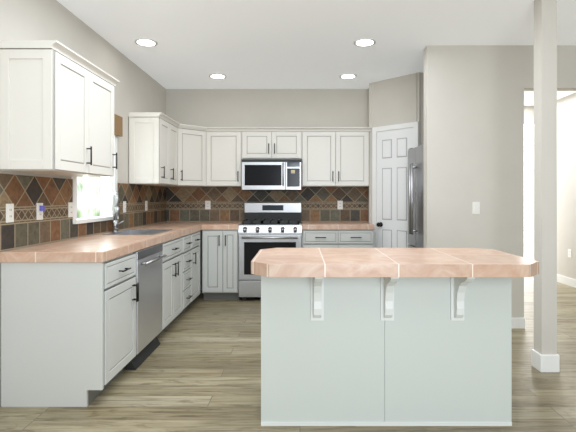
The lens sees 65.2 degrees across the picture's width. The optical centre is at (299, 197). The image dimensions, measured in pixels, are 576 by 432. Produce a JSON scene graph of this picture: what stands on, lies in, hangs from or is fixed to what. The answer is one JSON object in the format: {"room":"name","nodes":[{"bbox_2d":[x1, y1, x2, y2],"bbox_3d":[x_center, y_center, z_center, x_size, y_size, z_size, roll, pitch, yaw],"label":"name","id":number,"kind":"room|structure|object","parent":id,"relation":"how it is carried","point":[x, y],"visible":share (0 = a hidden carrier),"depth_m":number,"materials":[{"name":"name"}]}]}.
{"room":"kitchen","nodes":[
{"label":"kitchen","id":0,"kind":"room"},
{"bbox_2d":[0,0,165,405],"bbox_3d":[-1.883,-0.104,1.610,0.150,2.720,9.220,0,0,0],"label":"wall","id":1,"kind":"structure","parent":0,"point":[137,89],"depth_m":3.85,"materials":[{"name":"paint"}]},
{"bbox_2d":[0,40,119,176],"bbox_3d":[-1.624,-0.552,3.160,0.362,0.776,0.940,0,0,0],"label":"upper cabinet","id":2,"kind":"object","parent":1,"relation":"attached to","point":[56,107],"visible":1,"depth_m":2.73,"materials":[{"name":"white paint"}]},
{"bbox_2d":[0,173,166,251],"bbox_3d":[-1.801,0.090,4.329,0.010,0.468,3.457,0,0,0],"label":"backsplash","id":3,"kind":"structure","parent":1,"relation":"attached to","point":[24,194],"depth_m":3.28,"materials":[{"name":"tile"}]},
{"bbox_2d":[6,204,13,222],"bbox_3d":[-1.791,0.096,2.780,0.008,0.116,0.072,0,0,0],"label":"electrical outlet","id":4,"kind":"object","parent":3,"relation":"attached to","point":[9,212],"visible":1,"depth_m":2.77,"materials":[{"name":"white plastic"}]},
{"bbox_2d":[36,203,44,219],"bbox_3d":[-1.780,0.096,3.100,0.030,0.116,0.072,0,0,0],"label":"electrical outlet","id":5,"kind":"object","parent":3,"relation":"attached to","point":[40,208],"visible":1,"depth_m":3.08,"materials":[{"name":"white plastic"}]},
{"bbox_2d":[68,202,72,216],"bbox_3d":[-1.791,0.096,3.520,0.008,0.116,0.072,0,0,0],"label":"electrical outlet","id":6,"kind":"object","parent":3,"relation":"attached to","point":[70,209],"visible":1,"depth_m":3.51,"materials":[{"name":"white plastic"}]},
{"bbox_2d":[123,201,125,212],"bbox_3d":[-1.791,0.096,4.600,0.008,0.116,0.072,0,0,0],"label":"electrical outlet","id":7,"kind":"object","parent":3,"relation":"attached to","point":[124,206],"visible":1,"depth_m":4.59,"materials":[{"name":"white plastic"}]},
{"bbox_2d":[145,201,147,210],"bbox_3d":[-1.791,0.096,5.250,0.008,0.116,0.072,0,0,0],"label":"electrical outlet","id":8,"kind":"object","parent":3,"relation":"attached to","point":[146,205],"visible":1,"depth_m":5.24,"materials":[{"name":"white plastic"}]},
{"bbox_2d":[71,114,122,223],"bbox_3d":[-1.843,-0.296,4.000,0.170,1.015,0.920,0,0,0],"label":"window","id":9,"kind":"structure","parent":1,"relation":"in","point":[93,197],"depth_m":4.22,"materials":[{"name":"white"}]},
{"bbox_2d":[128,112,167,186],"bbox_3d":[-1.643,-0.519,4.955,0.324,0.750,0.438,0,0,0],"label":"upper cabinet","id":10,"kind":"object","parent":1,"relation":"attached to","point":[165,150],"depth_m":4.74,"materials":[{"name":"white paint"}]},
{"bbox_2d":[168,117,179,186],"bbox_3d":[-1.622,-0.519,5.279,0.366,0.750,0.451,0,0,0],"label":"upper cabinet","id":11,"kind":"object","parent":1,"relation":"attached to","point":[173,126],"depth_m":5.28,"materials":[{"name":"white paint"}]},
{"bbox_2d":[166,89,367,290],"bbox_3d":[-0.444,-0.104,6.145,2.728,2.720,0.150,0,0,0],"label":"wall","id":12,"kind":"structure","parent":0,"point":[274,107],"depth_m":6.07,"materials":[{"name":"paint"}]},
{"bbox_2d":[180,124,211,186],"bbox_3d":[-1.472,-0.513,5.734,0.666,0.737,0.666,0,0,0],"label":"upper cabinet","id":13,"kind":"object","parent":12,"relation":"attached to","point":[195,141],"depth_m":5.63,"materials":[{"name":"white paint"}]},
{"bbox_2d":[212,127,243,186],"bbox_3d":[-0.994,-0.519,5.884,0.497,0.750,0.365,0,0,0],"label":"upper cabinet","id":14,"kind":"object","parent":12,"relation":"attached to","point":[227,142],"depth_m":5.75,"materials":[{"name":"white paint"}]},
{"bbox_2d":[167,187,367,221],"bbox_3d":[-0.440,0.090,6.063,2.710,0.468,0.010,0,0,0],"label":"backsplash","id":15,"kind":"structure","parent":12,"relation":"attached to","point":[187,204],"depth_m":6.06,"materials":[{"name":"tile"}]},
{"bbox_2d":[205,201,210,208],"bbox_3d":[-1.240,0.101,6.053,0.072,0.116,0.008,0,0,0],"label":"electrical outlet","id":16,"kind":"object","parent":15,"relation":"attached to","point":[207,204],"visible":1,"depth_m":6.05,"materials":[{"name":"white plastic"}]},
{"bbox_2d":[337,201,342,208],"bbox_3d":[0.540,0.101,6.053,0.072,0.116,0.008,0,0,0],"label":"electrical outlet","id":17,"kind":"object","parent":15,"relation":"attached to","point":[339,204],"visible":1,"depth_m":6.05,"materials":[{"name":"white plastic"}]},
{"bbox_2d":[244,128,303,159],"bbox_3d":[-0.360,-0.696,5.905,0.770,0.398,0.324,0,0,0],"label":"upper cabinet","id":18,"kind":"object","parent":12,"relation":"attached to","point":[259,143],"depth_m":5.75,"materials":[{"name":"white paint"}]},
{"bbox_2d":[241,159,300,190],"bbox_3d":[-0.360,-0.289,5.838,0.754,0.394,0.456,0,0,0],"label":"microwave","id":19,"kind":"object","parent":18,"relation":"attached to","point":[270,174],"visible":1,"depth_m":5.66,"materials":[{"name":"silver metal"}]},
{"bbox_2d":[301,128,371,186],"bbox_3d":[0.455,-0.519,5.905,0.860,0.750,0.324,0,0,0],"label":"upper cabinet","id":20,"kind":"object","parent":12,"relation":"attached to","point":[333,157],"depth_m":5.75,"materials":[{"name":"white paint"}]},
{"bbox_2d":[0,276,575,431],"bbox_3d":[0.900,1.296,2.200,6.200,0.080,10.400,0,0,0],"label":"floor","id":21,"kind":"structure","parent":0,"point":[198,369],"depth_m":2.96,"materials":[{"name":"brown wood"}]},
{"bbox_2d":[1,253,138,406],"bbox_3d":[-1.487,0.823,2.978,0.612,0.866,0.555,0,0,0],"label":"base cabinet","id":22,"kind":"object","parent":21,"relation":"on","point":[68,334],"depth_m":2.70,"materials":[{"name":"grey paint"}]},
{"bbox_2d":[0,222,203,262],"bbox_3d":[-1.480,0.357,4.372,0.630,0.063,3.369,0,0,0],"label":"countertop","id":23,"kind":"structure","parent":22,"relation":"on","point":[98,248],"depth_m":3.03,"materials":[{"name":"tile"}]},
{"bbox_2d":[112,192,123,231],"bbox_3d":[-1.715,0.134,4.194,0.121,0.381,0.195,0,0,0],"label":"faucet","id":24,"kind":"object","parent":23,"relation":"on","point":[115,223],"visible":0.98,"depth_m":4.23,"materials":[{"name":"silver metal"}]},
{"bbox_2d":[102,229,172,234],"bbox_3d":[-1.498,0.418,4.210,0.441,0.196,0.596,0,0,0],"label":"sink","id":25,"kind":"object","parent":23,"relation":"in","point":[140,232],"visible":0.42,"depth_m":4.48,"materials":[{"name":"silver metal"}]},
{"bbox_2d":[126,244,166,369],"bbox_3d":[-1.444,0.823,3.560,0.641,0.858,0.596,0,0,0],"label":"dishwasher","id":26,"kind":"object","parent":21,"relation":"on","point":[148,275],"visible":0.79,"depth_m":3.50,"materials":[{"name":"silver metal"}]},
{"bbox_2d":[156,255,184,336],"bbox_3d":[-1.487,0.926,4.208,0.612,0.660,0.685,0,0,0],"label":"base cabinet","id":27,"kind":"object","parent":21,"relation":"on","point":[173,266],"depth_m":4.17,"materials":[{"name":"grey paint"}]},
{"bbox_2d":[160,233,192,309],"bbox_3d":[-1.487,0.823,4.728,0.612,0.866,0.494,0,0,0],"label":"base cabinet","id":28,"kind":"object","parent":21,"relation":"on","point":[183,245],"depth_m":4.68,"materials":[{"name":"grey paint"}]},
{"bbox_2d":[193,231,200,301],"bbox_3d":[-1.487,0.823,5.117,0.612,0.866,0.426,0,0,0],"label":"base cabinet","id":29,"kind":"object","parent":21,"relation":"on","point":[196,235],"depth_m":5.15,"materials":[{"name":"grey paint"}]},
{"bbox_2d":[202,230,240,299],"bbox_3d":[-0.965,0.823,5.719,0.437,0.866,0.672,0,0,0],"label":"base cabinet","id":30,"kind":"object","parent":21,"relation":"on","point":[220,264],"visible":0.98,"depth_m":5.42,"materials":[{"name":"grey paint"}]},
{"bbox_2d":[204,222,241,229],"bbox_3d":[-0.955,0.357,5.739,0.420,0.063,0.637,0,0,0],"label":"countertop","id":31,"kind":"structure","parent":30,"relation":"on","point":[207,225],"depth_m":5.42,"materials":[{"name":"tile"}]},
{"bbox_2d":[238,203,301,300],"bbox_3d":[-0.360,0.663,5.694,0.764,1.185,0.712,0,0,0],"label":"range","id":32,"kind":"object","parent":21,"relation":"on","point":[269,225],"visible":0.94,"depth_m":5.41,"materials":[{"name":"silver metal"}]},
{"bbox_2d":[302,230,373,247],"bbox_3d":[0.460,0.823,5.719,0.867,0.866,0.672,0,0,0],"label":"base cabinet","id":33,"kind":"object","parent":21,"relation":"on","point":[337,238],"visible":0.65,"depth_m":5.42,"materials":[{"name":"grey paint"}]},
{"bbox_2d":[302,222,373,229],"bbox_3d":[0.461,0.357,5.739,0.872,0.063,0.637,0,0,0],"label":"countertop","id":34,"kind":"structure","parent":33,"relation":"on","point":[337,226],"depth_m":5.42,"materials":[{"name":"tile"}]},
{"bbox_2d":[261,276,511,425],"bbox_3d":[0.475,0.823,2.575,1.381,0.866,0.601,0,0,0],"label":"kitchen island","id":35,"kind":"object","parent":21,"relation":"on","point":[386,351],"visible":0.75,"depth_m":2.48,"materials":[{"name":"grey paint"}]},
{"bbox_2d":[251,248,538,276],"bbox_3d":[0.485,0.357,2.558,1.470,0.063,0.725,0,0,0],"label":"island countertop","id":36,"kind":"structure","parent":35,"relation":"on","point":[375,262],"depth_m":2.26,"materials":[{"name":"tile"}]},
{"bbox_2d":[408,142,423,247],"bbox_3d":[1.591,0.348,4.848,0.817,1.815,0.715,0,0,0],"label":"fridge","id":37,"kind":"object","parent":21,"relation":"on","point":[415,197],"visible":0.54,"depth_m":4.79,"materials":[{"name":"silver metal"}]},
{"bbox_2d":[531,0,559,371],"bbox_3d":[1.795,-0.104,3.295,0.136,2.720,0.136,0,0,0],"label":"post","id":38,"kind":"object","parent":21,"relation":"on","point":[545,356],"visible":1,"depth_m":3.24,"materials":[{"name":"paint"}]},
{"bbox_2d":[57,0,575,105],"bbox_3d":[0.900,-1.504,2.200,6.200,0.080,10.400,0,0,0],"label":"ceiling","id":39,"kind":"structure","parent":0,"point":[274,44],"depth_m":4.04,"materials":[{"name":"paint"}]},
{"bbox_2d":[134,38,157,46],"bbox_3d":[-1.450,-1.460,4.240,0.210,0.008,0.210,0,0,0],"label":"recessed light","id":40,"kind":"object","parent":39,"relation":"in","point":[145,42],"visible":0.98,"depth_m":4.23,"materials":[{"name":"white"}]},
{"bbox_2d":[209,74,226,78],"bbox_3d":[-0.990,-1.460,5.420,0.210,0.008,0.210,0,0,0],"label":"recessed light","id":41,"kind":"object","parent":39,"relation":"in","point":[218,76],"visible":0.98,"depth_m":5.41,"materials":[{"name":"white"}]},
{"bbox_2d":[339,74,356,78],"bbox_3d":[0.580,-1.460,5.420,0.210,0.008,0.210,0,0,0],"label":"recessed light","id":42,"kind":"object","parent":39,"relation":"in","point":[347,76],"visible":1,"depth_m":5.41,"materials":[{"name":"white"}]},
{"bbox_2d":[354,38,375,46],"bbox_3d":[0.610,-1.460,4.240,0.210,0.008,0.210,0,0,0],"label":"recessed light","id":43,"kind":"object","parent":39,"relation":"in","point":[362,42],"visible":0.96,"depth_m":4.23,"materials":[{"name":"white"}]},
{"bbox_2d":[368,82,372,222],"bbox_3d":[1.000,-0.104,5.970,0.160,2.720,0.500,0,0,0],"label":"wall","id":44,"kind":"structure","parent":0,"point":[372,127],"depth_m":6.04,"materials":[{"name":"paint"}]},
{"bbox_2d":[369,72,420,223],"bbox_3d":[1.183,-0.104,5.550,0.720,2.720,0.120,0,0,45],"label":"wall","id":45,"kind":"structure","parent":0,"point":[394,101],"depth_m":5.51,"materials":[{"name":"paint"}]},
{"bbox_2d":[372,122,418,247],"bbox_3d":[1.151,0.185,5.479,0.472,2.142,0.472,0,0,0],"label":"pantry door","id":46,"kind":"structure","parent":45,"relation":"in","point":[391,146],"depth_m":5.50,"materials":[{"name":"white wood"}]},
{"bbox_2d":[416,72,423,144],"bbox_3d":[1.758,-0.104,4.920,0.796,2.720,0.940,0,0,0],"label":"wall","id":47,"kind":"structure","parent":0,"point":[422,107],"depth_m":5.27,"materials":[{"name":"paint"}]},
{"bbox_2d":[424,45,575,317],"bbox_3d":[2.536,-0.104,4.390,2.628,2.720,0.120,0,0,0],"label":"wall","id":48,"kind":"structure","parent":0,"point":[473,123],"depth_m":4.33,"materials":[{"name":"paint"}]},
{"bbox_2d":[472,202,479,213],"bbox_3d":[1.694,0.101,4.324,0.072,0.116,0.012,0,0,0],"label":"light switch","id":49,"kind":"object","parent":48,"relation":"attached to","point":[475,207],"visible":1,"depth_m":4.32,"materials":[{"name":"white plastic"}]},
{"bbox_2d":[512,318,524,327],"bbox_3d":[1.684,1.206,4.383,0.952,0.100,0.134,0,0,0],"label":"baseboard block","id":50,"kind":"object","parent":48,"relation":"attached to","point":[518,322],"visible":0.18,"depth_m":4.32,"materials":[{"name":"white wood"}]},
{"bbox_2d":[524,106,533,123],"bbox_3d":[2.375,-0.104,7.275,2.950,2.720,0.150,0,0,0],"label":"wall","id":51,"kind":"structure","parent":0,"point":[528,112],"depth_m":7.20,"materials":[{"name":"paint"}]},
{"bbox_2d":[524,120,533,259],"bbox_3d":[3.505,0.006,7.242,0.670,2.500,0.115,0,0,0],"label":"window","id":52,"kind":"structure","parent":51,"relation":"in","point":[528,191],"depth_m":7.28,"materials":[{"name":"white"}]},
{"bbox_2d":[557,93,575,279],"bbox_3d":[3.925,-0.104,2.175,0.150,2.720,10.350,0,0,0],"label":"wall","id":53,"kind":"structure","parent":0,"point":[566,176],"depth_m":6.50,"materials":[{"name":"paint"}]},
{"bbox_2d":[557,274,575,287],"bbox_3d":[3.843,1.201,5.819,0.013,0.110,2.740,0,0,0],"label":"baseboard","id":54,"kind":"structure","parent":53,"relation":"attached to","point":[566,280],"depth_m":6.46,"materials":[{"name":"white wood"}]}
]}

